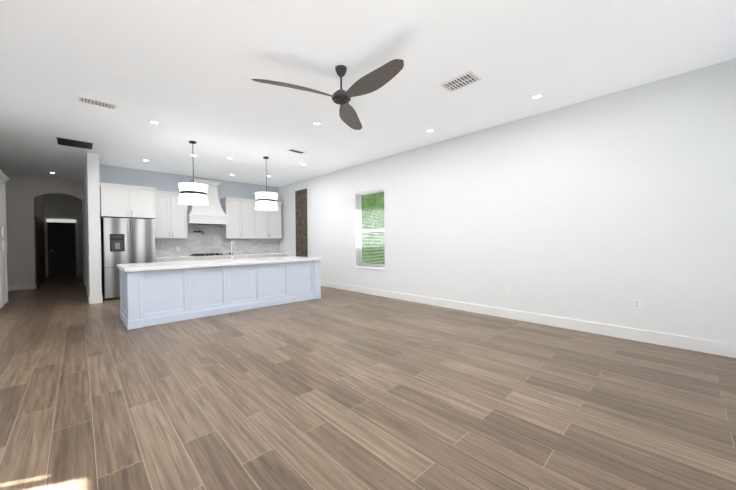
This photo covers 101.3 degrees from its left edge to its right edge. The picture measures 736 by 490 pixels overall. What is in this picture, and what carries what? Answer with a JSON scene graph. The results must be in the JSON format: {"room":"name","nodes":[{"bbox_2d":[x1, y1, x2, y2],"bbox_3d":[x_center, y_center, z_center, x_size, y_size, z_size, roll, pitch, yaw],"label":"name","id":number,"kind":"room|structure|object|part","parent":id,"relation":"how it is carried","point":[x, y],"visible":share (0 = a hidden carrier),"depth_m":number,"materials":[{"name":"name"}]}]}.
{"room":"living room","nodes":[
{"label":"living room","id":0,"kind":"room"},
{"bbox_2d":[0,168,7,269],"bbox_3d":[-7.829,-0.332,6.045,0.120,3.215,6.080,-1,1,-44],"label":"wall","id":1,"kind":"structure","parent":0,"point":[6,222],"depth_m":8.18,"materials":[{"name":"paint"}]},
{"bbox_2d":[8,274,735,357],"bbox_3d":[-5.058,1.173,6.560,8.447,0.150,17.485,-1,1,-44],"label":"baseboard","id":2,"kind":"structure","parent":1,"relation":"attached to","point":[699,345],"depth_m":4.44,"materials":[{"name":"white wood"}]},
{"bbox_2d":[34,195,45,273],"bbox_3d":[-11.129,-0.356,10.175,0.140,3.215,4.150,-1,1,-44],"label":"wall","id":3,"kind":"structure","parent":0,"point":[39,202],"depth_m":10.60,"materials":[{"name":"paint"}]},
{"bbox_2d":[35,217,44,287],"bbox_3d":[-10.590,0.212,9.794,0.090,2.080,2.650,-1,1,-44],"label":"door","id":4,"kind":"structure","parent":3,"relation":"in","point":[39,252],"depth_m":9.42,"materials":[{"name":"black wood"}]},
{"bbox_2d":[6,174,85,285],"bbox_3d":[-9.380,-0.354,8.874,1.560,3.215,0.150,-1,1,-44],"label":"wall","id":5,"kind":"structure","parent":0,"point":[23,192],"depth_m":8.51,"materials":[{"name":"paint"}]},
{"bbox_2d":[45,194,82,274],"bbox_3d":[-12.089,-0.371,12.026,1.020,3.215,0.150,-1,1,-44],"label":"wall","id":6,"kind":"structure","parent":0,"point":[52,206],"depth_m":12.01,"materials":[{"name":"paint"}]},
{"bbox_2d":[45,219,78,276],"bbox_3d":[-12.027,0.112,11.903,0.915,2.250,0.109,-1,1,-44],"label":"end door","id":7,"kind":"structure","parent":6,"relation":"in","point":[62,249],"depth_m":11.90,"materials":[{"name":"black wood"}]},
{"bbox_2d":[81,152,101,296],"bbox_3d":[-8.777,-0.366,9.487,0.220,3.215,8.400,-1,1,-44],"label":"wall","id":8,"kind":"structure","parent":0,"point":[92,224],"depth_m":6.48,"materials":[{"name":"paint"}]},
{"bbox_2d":[99,164,277,294],"bbox_3d":[-4.922,-0.391,9.058,4.747,3.215,0.200,-1,1,-44],"label":"wall","id":9,"kind":"structure","parent":0,"point":[162,181],"depth_m":8.28,"materials":[{"name":"paint"}]},
{"bbox_2d":[100,182,155,218],"bbox_3d":[-5.886,-1.025,7.351,1.060,0.750,0.917,-1,1,-44],"label":"upper cabinet","id":10,"kind":"object","parent":9,"relation":"attached to","point":[126,201],"visible":0.92,"depth_m":7.05,"materials":[{"name":"white wood"}]},
{"bbox_2d":[155,190,187,238],"bbox_3d":[-5.378,-0.794,8.173,0.785,1.240,0.437,-1,1,-44],"label":"upper cabinet","id":11,"kind":"object","parent":9,"relation":"attached to","point":[171,218],"visible":0.75,"depth_m":8.04,"materials":[{"name":"white wood"}]},
{"bbox_2d":[187,178,227,224],"bbox_3d":[-4.687,-1.230,8.748,1.014,1.264,0.562,-1,1,-44],"label":"range hood","id":12,"kind":"object","parent":9,"relation":"attached to","point":[212,212],"visible":0.69,"depth_m":8.66,"materials":[{"name":"white wood"}]},
{"bbox_2d":[221,197,256,238],"bbox_3d":[-4.028,-0.785,9.502,0.964,1.169,0.388,-1,1,-44],"label":"upper cabinet","id":13,"kind":"object","parent":9,"relation":"attached to","point":[246,220],"depth_m":9.32,"materials":[{"name":"white wood"}]},
{"bbox_2d":[257,205,280,238],"bbox_3d":[-3.425,-0.797,10.081,0.964,1.169,0.388,-1,1,-44],"label":"upper cabinet","id":14,"kind":"object","parent":9,"relation":"attached to","point":[268,222],"depth_m":9.98,"materials":[{"name":"white wood"}]},
{"bbox_2d":[0,275,735,489],"bbox_3d":[-5.127,1.298,6.634,8.847,0.100,18.085,-1,1,-44],"label":"floor","id":15,"kind":"structure","parent":0,"point":[334,389],"depth_m":2.42,"materials":[{"name":"brown wood"}]},
{"bbox_2d":[0,246,3,309],"bbox_3d":[-6.779,-0.018,5.297,0.342,2.589,0.705,-1,1,-44],"label":"tall cabinet","id":16,"kind":"object","parent":15,"relation":"on","point":[1,247],"depth_m":5.73,"materials":[{"name":"white wood"}]},
{"bbox_2d":[0,174,7,304],"bbox_3d":[-7.268,-0.020,5.806,0.342,2.589,0.705,-1,1,-44],"label":"tall cabinet","id":17,"kind":"object","parent":15,"relation":"on","point":[4,178],"depth_m":5.99,"materials":[{"name":"white wood"}]},
{"bbox_2d":[101,217,154,300],"bbox_3d":[-5.825,0.310,7.354,0.945,1.868,0.952,-1,1,-44],"label":"fridge","id":18,"kind":"object","parent":15,"relation":"on","point":[128,240],"visible":0.73,"depth_m":6.96,"materials":[{"name":"silver metal"}]},
{"bbox_2d":[155,256,198,261],"bbox_3d":[-5.239,0.790,8.180,0.920,0.881,0.627,-1,1,-44],"label":"base cabinet","id":19,"kind":"object","parent":15,"relation":"on","point":[193,258],"depth_m":8.04,"materials":[{"name":"white stone"}]},
{"bbox_2d":[155,252,286,259],"bbox_3d":[-4.243,0.310,9.121,3.693,0.040,0.646,-1,1,-44],"label":"countertop","id":20,"kind":"structure","parent":19,"relation":"on","point":[236,253],"depth_m":9.25,"materials":[{"name":"white stone"}]},
{"bbox_2d":[190,253,222,255],"bbox_3d":[-4.642,0.275,8.732,0.760,0.045,0.483,-1,1,-44],"label":"cooktop","id":21,"kind":"object","parent":20,"relation":"in","point":[209,254],"visible":1,"depth_m":8.56,"materials":[{"name":"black metal"}]},
{"bbox_2d":[119,260,320,329],"bbox_3d":[-2.728,0.801,6.102,3.475,0.870,1.174,-1,1,-44],"label":"kitchen island","id":22,"kind":"object","parent":15,"relation":"on","point":[155,293],"depth_m":5.31,"materials":[{"name":"paint"}]},
{"bbox_2d":[117,256,322,271],"bbox_3d":[-2.732,0.341,6.097,3.526,0.050,1.260,-1,1,-44],"label":"island countertop","id":23,"kind":"structure","parent":22,"relation":"on","point":[268,260],"depth_m":5.41,"materials":[{"name":"white stone"}]},
{"bbox_2d":[230,240,234,259],"bbox_3d":[-2.854,0.103,6.443,0.107,0.417,0.212,-1,1,-44],"label":"island faucet","id":24,"kind":"object","parent":23,"relation":"on","point":[231,257],"visible":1,"depth_m":6.46,"materials":[{"name":"silver metal"}]},
{"bbox_2d":[215,256,234,259],"bbox_3d":[-4.386,0.773,9.000,0.524,0.881,0.627,-1,1,-44],"label":"base cabinet","id":25,"kind":"object","parent":15,"relation":"on","point":[216,257],"depth_m":8.73,"materials":[{"name":"white stone"}]},
{"bbox_2d":[235,256,262,258],"bbox_3d":[-3.888,0.763,9.478,0.985,0.881,0.627,-1,1,-44],"label":"base cabinet","id":26,"kind":"object","parent":15,"relation":"on","point":[236,257],"depth_m":9.22,"materials":[{"name":"white stone"}]},
{"bbox_2d":[0,0,735,194],"bbox_3d":[-5.152,-2.017,6.593,8.847,0.100,18.085,-1,1,-44],"label":"ceiling","id":27,"kind":"structure","parent":0,"point":[183,72],"depth_m":3.39,"materials":[{"name":"white paint"}]},
{"bbox_2d":[54,136,94,149],"bbox_3d":[-5.622,-1.947,5.800,0.540,0.011,0.620,-1,1,-44],"label":"ceiling vent","id":28,"kind":"object","parent":27,"relation":"in","point":[68,142],"visible":1,"depth_m":5.78,"materials":[{"name":"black metal"}]},
{"bbox_2d":[79,96,116,109],"bbox_3d":[-3.700,-1.942,4.138,0.380,0.011,0.190,-1,1,-44],"label":"ceiling vent","id":29,"kind":"object","parent":27,"relation":"in","point":[97,103],"visible":1,"depth_m":4.13,"materials":[{"name":"white metal"}]},
{"bbox_2d":[149,120,159,123],"bbox_3d":[-3.396,-1.953,4.804,0.156,0.009,0.156,-1,1,-44],"label":"recessed light","id":30,"kind":"object","parent":27,"relation":"in","point":[153,121],"visible":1,"depth_m":4.81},
{"bbox_2d":[178,141,207,204],"bbox_3d":[-3.337,-1.378,5.765,0.500,1.184,0.500,-1,1,-44],"label":"pendant light","id":31,"kind":"object","parent":27,"relation":"hanging from","point":[193,193],"visible":1,"depth_m":5.60,"materials":[{"name":"white fabric"}]},
{"bbox_2d":[255,157,277,210],"bbox_3d":[-2.311,-1.399,6.861,0.500,1.184,0.500,-1,1,-44],"label":"pendant light","id":32,"kind":"object","parent":27,"relation":"hanging from","point":[266,201],"visible":1,"depth_m":6.68,"materials":[{"name":"white fabric"}]},
{"bbox_2d":[287,149,305,153],"bbox_3d":[-1.518,-1.986,6.413,0.360,0.011,0.160,-1,1,-44],"label":"ceiling vent","id":33,"kind":"object","parent":27,"relation":"in","point":[296,151],"visible":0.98,"depth_m":6.40,"materials":[{"name":"silver metal"}]},
{"bbox_2d":[251,59,403,129],"bbox_3d":[-0.215,-1.775,3.177,1.674,0.374,1.502,-1,1,-44],"label":"fan","id":34,"kind":"object","parent":27,"relation":"hanging from","point":[376,79],"visible":1,"depth_m":3.12,"materials":[{"name":"grey metal"}]},
{"bbox_3d":[-0.738,-1.620,3.131,0.851,0.062,0.326,-1,1,-44],"label":"blade","id":35,"kind":"part","parent":34,"relation":"part of","materials":[{"name":"brown wood"}]},
{"bbox_3d":[-0.207,-1.633,3.845,0.741,0.062,0.549,-1,1,-44],"label":"blade","id":36,"kind":"part","parent":34,"relation":"part of","materials":[{"name":"brown wood"}]},
{"bbox_3d":[0.046,-1.624,2.997,0.219,0.062,0.880,-1,1,-44],"label":"blade","id":37,"kind":"part","parent":34,"relation":"part of","materials":[{"name":"brown wood"}]},
{"bbox_2d":[439,71,481,92],"bbox_3d":[1.121,-1.973,3.666,0.270,0.011,0.420,-1,1,-44],"label":"ceiling vent","id":38,"kind":"object","parent":27,"relation":"in","point":[461,81],"visible":0.96,"depth_m":3.65,"materials":[{"name":"white metal"}]},
{"bbox_2d":[531,94,543,98],"bbox_3d":[2.268,-1.988,4.045,0.156,0.009,0.156,-1,1,-44],"label":"recessed light","id":39,"kind":"object","parent":27,"relation":"in","point":[536,96],"visible":1,"depth_m":4.04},
{"bbox_2d":[278,58,735,343],"bbox_3d":[0.517,-0.408,6.964,0.200,3.215,10.755,-1,1,-44],"label":"wall","id":40,"kind":"structure","parent":0,"point":[607,209],"depth_m":4.31,"materials":[{"name":"paint"}]},
{"bbox_2d":[295,189,307,256],"bbox_3d":[-2.100,-0.581,9.514,0.031,2.300,0.650,-1,1,-44],"label":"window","id":41,"kind":"structure","parent":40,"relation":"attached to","point":[301,222],"depth_m":9.48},
{"bbox_2d":[355,191,384,269],"bbox_3d":[0.086,-0.364,7.379,0.190,1.895,1.040,-1,1,-44],"label":"window","id":42,"kind":"structure","parent":40,"relation":"in","point":[361,230],"depth_m":7.65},
{"bbox_2d":[356,189,384,268],"bbox_3d":[0.064,-0.378,7.358,0.050,1.864,0.984,-1,1,-44],"label":"window blinds","id":43,"kind":"object","parent":42,"relation":"attached to","point":[373,191],"visible":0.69,"depth_m":7.35,"materials":[{"name":"white plastic"}]},
{"bbox_2d":[633,299,640,308],"bbox_3d":[3.409,0.751,3.824,0.010,0.120,0.075,-1,1,-44],"label":"electrical outlet","id":44,"kind":"object","parent":40,"relation":"attached to","point":[636,304],"visible":1,"depth_m":3.83,"materials":[{"name":"white plastic"}]},
{"label":"outside","id":45,"kind":"structure","parent":0,"visible":0},
{"bbox_2d":[361,192,384,264],"bbox_3d":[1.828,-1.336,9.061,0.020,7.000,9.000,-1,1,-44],"label":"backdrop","id":46,"kind":"structure","parent":45,"point":[375,244],"depth_m":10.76,"materials":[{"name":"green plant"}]}
]}

